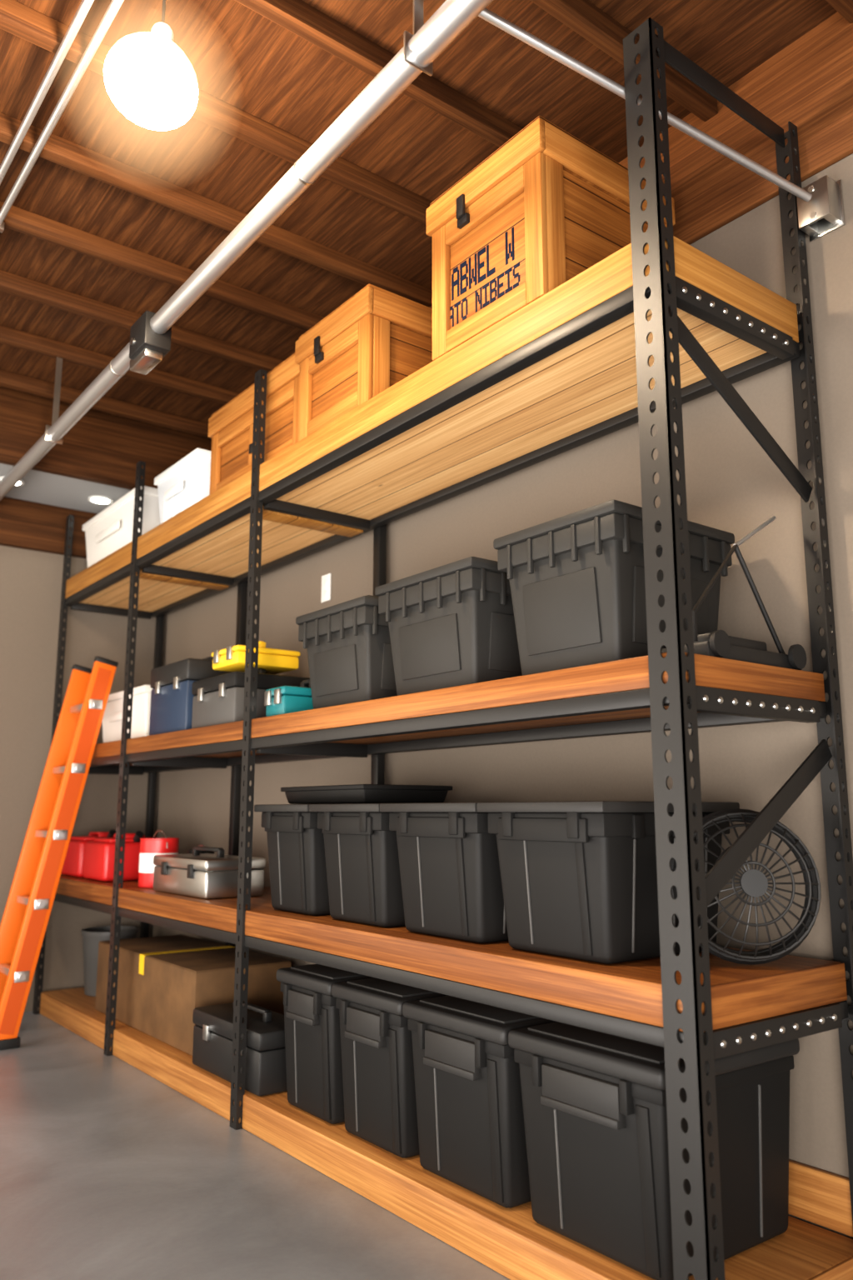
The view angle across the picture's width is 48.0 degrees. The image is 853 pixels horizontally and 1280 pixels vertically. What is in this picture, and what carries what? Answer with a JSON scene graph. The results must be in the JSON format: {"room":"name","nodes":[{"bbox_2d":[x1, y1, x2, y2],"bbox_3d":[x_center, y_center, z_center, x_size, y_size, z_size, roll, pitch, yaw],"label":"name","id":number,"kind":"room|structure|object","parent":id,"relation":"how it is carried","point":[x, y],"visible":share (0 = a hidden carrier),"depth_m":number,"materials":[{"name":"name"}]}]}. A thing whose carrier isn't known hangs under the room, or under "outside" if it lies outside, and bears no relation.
{"room":"garage","nodes":[
{"label":"garage","id":0,"kind":"room"},
{"bbox_2d":[0,545,155,1011],"bbox_3d":[-3.583,0.135,3.911,5.085,3.060,0.200,8,-13,-37],"label":"wall","id":1,"kind":"structure","parent":0,"point":[31,581],"depth_m":4.98,"materials":[{"name":"paint"}]},
{"bbox_2d":[0,496,97,558],"bbox_3d":[-3.515,-0.794,3.969,5.065,0.250,0.050,8,-13,-37],"label":"ceiling beam","id":2,"kind":"structure","parent":1,"relation":"attached to","point":[24,524],"depth_m":5.05,"materials":[{"name":"brown wood"}]},
{"bbox_2d":[0,1010,510,1279],"bbox_3d":[-1.065,1.143,0.559,5.285,0.100,8.220,8,-13,-37],"label":"floor","id":3,"kind":"structure","parent":0,"point":[108,1171],"depth_m":2.47,"materials":[{"name":"concrete"}]},
{"bbox_2d":[0,655,118,1049],"bbox_3d":[-1.736,0.914,4.364,0.456,1.685,0.380,8,-13,-37],"label":"ladder","id":4,"kind":"object","parent":3,"relation":"on","point":[26,916],"visible":1,"depth_m":4.34,"materials":[{"name":"orange plastic"}]},
{"bbox_2d":[32,17,852,1279],"bbox_3d":[-0.503,0.274,3.549,0.559,2.660,3.976,8,-13,-37],"label":"shelving unit","id":5,"kind":"object","parent":3,"relation":"on","point":[658,325],"visible":0.94,"depth_m":2.27,"materials":[{"name":"grey"}]},
{"bbox_2d":[61,830,115,877],"bbox_3d":[-1.623,1.060,4.794,0.320,0.224,0.305,8,-13,-37],"label":"can","id":6,"kind":"object","parent":5,"relation":"on","point":[73,862],"visible":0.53,"depth_m":4.66,"materials":[{"name":"red paint"}]},
{"bbox_2d":[80,925,139,996],"bbox_3d":[-1.563,1.576,4.713,0.273,0.300,0.273,8,-13,-37],"label":"waste bin","id":7,"kind":"object","parent":5,"relation":"on","point":[92,937],"visible":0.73,"depth_m":4.62,"materials":[{"name":"grey plastic"}]},
{"bbox_2d":[82,830,147,881],"bbox_3d":[-1.411,1.012,4.520,0.320,0.224,0.305,8,-13,-37],"label":"can","id":8,"kind":"object","parent":5,"relation":"on","point":[99,853],"visible":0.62,"depth_m":4.38,"materials":[{"name":"red paint"}]},
{"bbox_2d":[82,485,159,567],"bbox_3d":[-1.398,-0.501,4.828,0.434,0.280,0.800,8,-13,-37],"label":"storage bin","id":9,"kind":"object","parent":5,"relation":"on","point":[111,529],"visible":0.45,"depth_m":4.62,"materials":[{"name":"white plastic"}]},
{"bbox_2d":[101,685,152,742],"bbox_3d":[-1.300,0.384,4.606,0.374,0.250,0.620,8,-13,-37],"label":"cooler","id":10,"kind":"object","parent":5,"relation":"on","point":[112,721],"visible":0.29,"depth_m":4.41,"materials":[{"name":"white plastic"}]},
{"bbox_2d":[138,830,179,887],"bbox_3d":[-1.138,0.926,4.073,0.163,0.235,0.172,8,-13,-37],"label":"paint can","id":11,"kind":"object","parent":5,"relation":"on","point":[149,847],"visible":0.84,"depth_m":4.01,"materials":[{"name":"red metal"}]},
{"bbox_2d":[154,448,211,524],"bbox_3d":[-0.910,-0.604,4.190,0.424,0.260,0.460,8,-13,-37],"label":"storage bin","id":12,"kind":"object","parent":5,"relation":"on","point":[187,482],"visible":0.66,"depth_m":4.01,"materials":[{"name":"white plastic"}]},
{"bbox_2d":[149,656,231,735],"bbox_3d":[-0.931,0.238,3.998,0.336,0.325,0.388,8,-13,-37],"label":"toolbox","id":13,"kind":"object","parent":5,"relation":"on","point":[172,697],"visible":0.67,"depth_m":3.84,"materials":[{"name":"blue plastic"}]},
{"bbox_2d":[95,934,291,1055],"bbox_3d":[-1.007,1.456,4.023,0.402,0.295,1.050,8,-13,-37],"label":"cardboard box","id":14,"kind":"object","parent":5,"relation":"on","point":[162,980],"visible":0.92,"depth_m":3.75,"materials":[{"name":"brown cardboard"}]},
{"bbox_2d":[187,845,214,854],"bbox_3d":[-0.964,0.961,4.087,0.111,0.172,0.111,0,-10,0],"label":"paint can","id":15,"kind":"object","parent":5,"relation":"on","point":[190,852],"visible":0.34,"depth_m":4.06,"materials":[{"name":"grey"}]},
{"bbox_2d":[153,846,265,899],"bbox_3d":[-0.857,0.896,3.733,0.256,0.175,0.508,8,-13,-37],"label":"toolbox","id":16,"kind":"object","parent":5,"relation":"on","point":[206,876],"visible":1,"depth_m":3.58,"materials":[{"name":"grey metal"}]},
{"bbox_2d":[192,1000,287,1096],"bbox_3d":[-0.597,1.352,3.240,0.216,0.225,0.508,8,-13,-37],"label":"box","id":17,"kind":"object","parent":5,"relation":"on","point":[266,1071],"visible":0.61,"depth_m":3.15,"materials":[{"name":"black plastic"}]},
{"bbox_2d":[191,668,309,728],"bbox_3d":[-0.672,0.228,3.657,0.336,0.225,0.378,8,-13,-37],"label":"toolbox","id":18,"kind":"object","parent":5,"relation":"on","point":[219,699],"visible":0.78,"depth_m":3.51,"materials":[{"name":"grey plastic"}]},
{"bbox_2d":[211,640,300,674],"bbox_3d":[-0.657,0.062,3.667,0.276,0.105,0.228,8,-13,-37],"label":"case","id":19,"kind":"object","parent":18,"relation":"on","point":[232,658],"visible":0.77,"depth_m":3.60,"materials":[{"name":"yellow plastic"}]},
{"bbox_2d":[208,353,299,494],"bbox_3d":[-0.473,-0.752,3.674,0.454,0.370,0.744,8,-13,-37],"label":"wooden crate","id":20,"kind":"object","parent":5,"relation":"on","point":[230,427],"visible":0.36,"depth_m":3.56,"materials":[{"name":"brown wood"}]},
{"bbox_2d":[264,679,313,716],"bbox_3d":[-0.404,0.202,3.256,0.276,0.135,0.138,8,-13,-37],"label":"tool case","id":21,"kind":"object","parent":5,"relation":"on","point":[283,699],"visible":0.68,"depth_m":3.16,"materials":[{"name":"teal plastic"}]},
{"bbox_2d":[254,804,329,915],"bbox_3d":[-0.279,0.711,3.148,0.474,0.335,0.346,8,-13,-37],"label":"storage bin","id":22,"kind":"object","parent":5,"relation":"on","point":[297,869],"visible":0.52,"depth_m":2.98,"materials":[{"name":"black plastic"}]},
{"bbox_2d":[280,784,452,804],"bbox_3d":[-0.203,0.503,3.110,0.340,0.056,0.500,8,-13,-37],"label":"tray","id":23,"kind":"object","parent":22,"relation":"on","point":[353,793],"visible":0.94,"depth_m":2.94,"materials":[{"name":"black plastic"}]},
{"bbox_2d":[276,964,372,1124],"bbox_3d":[-0.188,1.212,2.954,0.478,0.400,0.316,8,-13,-37],"label":"storage bin","id":24,"kind":"object","parent":5,"relation":"on","point":[312,1019],"visible":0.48,"depth_m":2.80,"materials":[{"name":"black plastic"}]},
{"bbox_2d":[295,595,397,709],"bbox_3d":[-0.133,0.071,3.094,0.440,0.335,0.410,8,-13,-37],"label":"storage bin","id":25,"kind":"object","parent":5,"relation":"on","point":[347,644],"visible":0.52,"depth_m":2.91,"materials":[{"name":"grey plastic"}]},
{"bbox_2d":[309,803,404,927],"bbox_3d":[-0.056,0.660,2.861,0.474,0.335,0.371,8,-13,-37],"label":"storage bin","id":26,"kind":"object","parent":5,"relation":"on","point":[364,886],"visible":0.53,"depth_m":2.69,"materials":[{"name":"black plastic"}]},
{"bbox_2d":[295,284,433,441],"bbox_3d":[-0.123,-0.845,3.195,0.492,0.385,0.444,8,-13,-37],"label":"wooden crate","id":27,"kind":"object","parent":5,"relation":"on","point":[378,337],"visible":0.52,"depth_m":3.00,"materials":[{"name":"brown wood"}]},
{"bbox_2d":[331,977,448,1158],"bbox_3d":[0.014,1.166,2.696,0.478,0.400,0.336,8,-13,-37],"label":"storage bin","id":28,"kind":"object","parent":5,"relation":"on","point":[378,1080],"visible":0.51,"depth_m":2.54,"materials":[{"name":"black plastic"}]},
{"bbox_2d":[380,802,508,943],"bbox_3d":[0.182,0.605,2.556,0.474,0.335,0.401,8,-13,-37],"label":"storage bin","id":29,"kind":"object","parent":5,"relation":"on","point":[450,873],"visible":0.43,"depth_m":2.39,"materials":[{"name":"black plastic"}]},
{"bbox_2d":[375,556,522,695],"bbox_3d":[0.156,-0.002,2.724,0.440,0.350,0.440,8,-13,-37],"label":"storage bin","id":30,"kind":"object","parent":5,"relation":"on","point":[452,624],"visible":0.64,"depth_m":2.53,"materials":[{"name":"grey plastic"}]},
{"bbox_2d":[402,995,555,1208],"bbox_3d":[0.238,1.115,2.407,0.478,0.400,0.391,8,-13,-37],"label":"storage bin","id":31,"kind":"object","parent":5,"relation":"on","point":[471,1126],"visible":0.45,"depth_m":2.24,"materials":[{"name":"black plastic"}]},
{"bbox_2d":[426,115,675,360],"bbox_3d":[0.336,-0.992,2.612,0.522,0.470,0.454,8,-13,-37],"label":"wooden crate","id":32,"kind":"object","parent":5,"relation":"on","point":[547,207],"visible":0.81,"depth_m":2.43,"materials":[{"name":"brown wood"}]},
{"bbox_2d":[476,800,739,964],"bbox_3d":[0.428,0.549,2.240,0.474,0.335,0.401,8,-13,-37],"label":"storage bin","id":33,"kind":"object","parent":5,"relation":"on","point":[579,878],"visible":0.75,"depth_m":2.07,"materials":[{"name":"black plastic"}]},
{"bbox_2d":[493,499,734,675],"bbox_3d":[0.460,-0.084,2.335,0.440,0.375,0.400,8,-13,-37],"label":"storage bin","id":34,"kind":"object","parent":5,"relation":"on","point":[577,579],"visible":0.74,"depth_m":2.19,"materials":[{"name":"grey plastic"}]},
{"bbox_2d":[508,1021,799,1279],"bbox_3d":[0.495,1.056,2.077,0.478,0.400,0.436,8,-13,-37],"label":"storage bin","id":35,"kind":"object","parent":5,"relation":"on","point":[594,1102],"visible":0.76,"depth_m":1.94,"materials":[{"name":"black plastic"}]},
{"bbox_2d":[661,515,806,669],"bbox_3d":[0.669,-0.122,2.120,0.347,0.374,0.152,8,-13,-37],"label":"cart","id":36,"kind":"object","parent":5,"relation":"on","point":[717,643],"visible":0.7,"depth_m":2.05,"materials":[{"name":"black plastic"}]},
{"bbox_2d":[670,808,821,964],"bbox_3d":[0.674,0.516,2.015,0.322,0.319,0.116,0,-10,0],"label":"spoked wheel","id":37,"kind":"object","parent":5,"relation":"on","point":[753,882],"visible":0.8,"depth_m":1.98,"materials":[{"name":"black metal"}]},
{"bbox_2d":[0,0,837,439],"bbox_3d":[-1.083,-1.865,0.953,5.485,0.160,8.420,8,-13,-37],"label":"ceiling","id":38,"kind":"structure","parent":0,"point":[239,57],"depth_m":2.79,"materials":[{"name":"brown wood"}]},
{"bbox_2d":[0,0,124,233],"bbox_3d":[-0.180,-1.611,1.489,0.095,0.028,6.830,8,-13,-37],"label":"conduit","id":39,"kind":"object","parent":38,"relation":"attached to","point":[85,6],"visible":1,"depth_m":2.50,"materials":[{"name":"silver metal"}]},
{"bbox_2d":[0,387,211,514],"bbox_3d":[-3.326,-1.108,3.775,5.065,0.340,0.670,8,-13,-37],"label":"ceiling soffit","id":40,"kind":"structure","parent":38,"relation":"attached to","point":[94,466],"depth_m":4.70,"materials":[{"name":"grey paint"}]},
{"bbox_2d":[0,369,211,438],"bbox_3d":[-3.019,-1.316,3.405,5.065,0.060,0.044,8,-13,-37],"label":"ceiling beam","id":41,"kind":"structure","parent":38,"relation":"attached to","point":[7,379],"depth_m":4.54,"materials":[{"name":"brown wood"}]},
{"bbox_2d":[0,325,239,404],"bbox_3d":[-2.764,-1.375,3.077,5.065,0.060,0.044,8,-13,-37],"label":"ceiling beam","id":42,"kind":"structure","parent":38,"relation":"attached to","point":[8,336],"depth_m":4.08,"materials":[{"name":"brown wood"}]},
{"bbox_2d":[0,270,284,372],"bbox_3d":[-2.508,-1.433,2.749,5.065,0.060,0.044,8,-13,-37],"label":"ceiling beam","id":43,"kind":"structure","parent":38,"relation":"attached to","point":[11,283],"depth_m":3.71,"materials":[{"name":"brown wood"}]},
{"bbox_2d":[103,0,198,130],"bbox_3d":[-0.623,-1.296,2.168,0.420,0.534,0.420,8,-13,-37],"label":"pendant lamp","id":44,"kind":"object","parent":38,"relation":"hanging from","point":[148,77],"visible":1,"depth_m":2.14,"materials":[{"name":"white glass"}]},
{"bbox_2d":[0,200,324,330],"bbox_3d":[-2.253,-1.492,2.421,5.065,0.060,0.044,8,-13,-37],"label":"ceiling beam","id":45,"kind":"structure","parent":38,"relation":"attached to","point":[17,219],"depth_m":3.35,"materials":[{"name":"brown wood"}]},
{"bbox_2d":[0,112,432,307],"bbox_3d":[-1.998,-1.550,2.092,5.065,0.060,0.044,8,-13,-37],"label":"ceiling beam","id":46,"kind":"structure","parent":38,"relation":"attached to","point":[58,150],"depth_m":3.02,"materials":[{"name":"brown wood"}]},
{"bbox_2d":[0,0,493,499],"bbox_3d":[-0.899,-1.109,3.134,0.100,0.438,4.616,8,-13,-37],"label":"pipe","id":47,"kind":"object","parent":46,"relation":"hanging from","point":[151,335],"visible":1,"depth_m":2.43,"materials":[{"name":"grey metal"}]},
{"bbox_2d":[0,0,432,224],"bbox_3d":[-1.742,-1.609,1.764,5.065,0.060,0.044,8,-13,-37],"label":"ceiling beam","id":48,"kind":"structure","parent":38,"relation":"attached to","point":[25,22],"depth_m":2.67,"materials":[{"name":"brown wood"}]},
{"bbox_2d":[235,0,522,147],"bbox_3d":[-1.487,-1.667,1.436,5.065,0.060,0.044,8,-13,-37],"label":"ceiling beam","id":49,"kind":"structure","parent":38,"relation":"attached to","point":[297,17],"depth_m":2.43,"materials":[{"name":"brown wood"}]},
{"bbox_2d":[530,0,718,121],"bbox_3d":[-1.231,-1.726,1.107,5.065,0.060,0.044,8,-13,-37],"label":"ceiling beam","id":50,"kind":"structure","parent":38,"relation":"attached to","point":[582,17],"depth_m":2.36,"materials":[{"name":"brown wood"}]},
{"bbox_2d":[825,0,852,23],"bbox_3d":[-0.976,-1.784,0.779,5.065,0.060,0.044,8,-13,-37],"label":"ceiling beam","id":51,"kind":"structure","parent":38,"relation":"attached to","point":[845,7],"depth_m":2.26,"materials":[{"name":"brown wood"}]},
{"bbox_2d":[149,153,852,1239],"bbox_3d":[0.954,-0.141,2.359,0.200,3.060,8.220,8,-13,-37],"label":"wall","id":52,"kind":"structure","parent":0,"point":[733,486],"depth_m":2.49,"materials":[{"name":"paint"}]},
{"bbox_2d":[321,573,331,602],"bbox_3d":[-0.422,-0.218,4.021,0.008,0.115,0.070,8,-13,-37],"label":"wall outlet","id":53,"kind":"object","parent":52,"relation":"attached to","point":[326,579],"visible":1,"depth_m":4.01,"materials":[{"name":"white plastic"}]},
{"bbox_2d":[430,11,852,308],"bbox_3d":[0.927,-1.329,2.422,0.020,0.380,8.020,8,-13,-37],"label":"ceiling beam","id":54,"kind":"structure","parent":52,"relation":"attached to","point":[808,84],"depth_m":2.47,"materials":[{"name":"brown wood"}]},
{"bbox_2d":[788,1159,852,1237],"bbox_3d":[0.928,1.187,1.974,0.018,0.110,8.020,8,-13,-37],"label":"baseboard","id":55,"kind":"structure","parent":52,"relation":"attached to","point":[820,1197],"depth_m":2.06,"materials":[{"name":"brown wood"}]},
{"bbox_2d":[796,175,844,241],"bbox_3d":[0.946,-1.044,2.309,0.062,0.120,0.090,8,-13,-37],"label":"wall mount bracket","id":56,"kind":"object","parent":52,"relation":"attached to","point":[823,214],"depth_m":2.29,"materials":[{"name":"silver metal"}]},
{"bbox_2d":[478,8,812,201],"bbox_3d":[0.121,-1.308,2.028,1.692,0.430,0.095,4,-11,-23],"label":"pipe","id":57,"kind":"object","parent":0,"point":[487,15],"depth_m":2.11,"materials":[{"name":"silver metal"}]}
]}

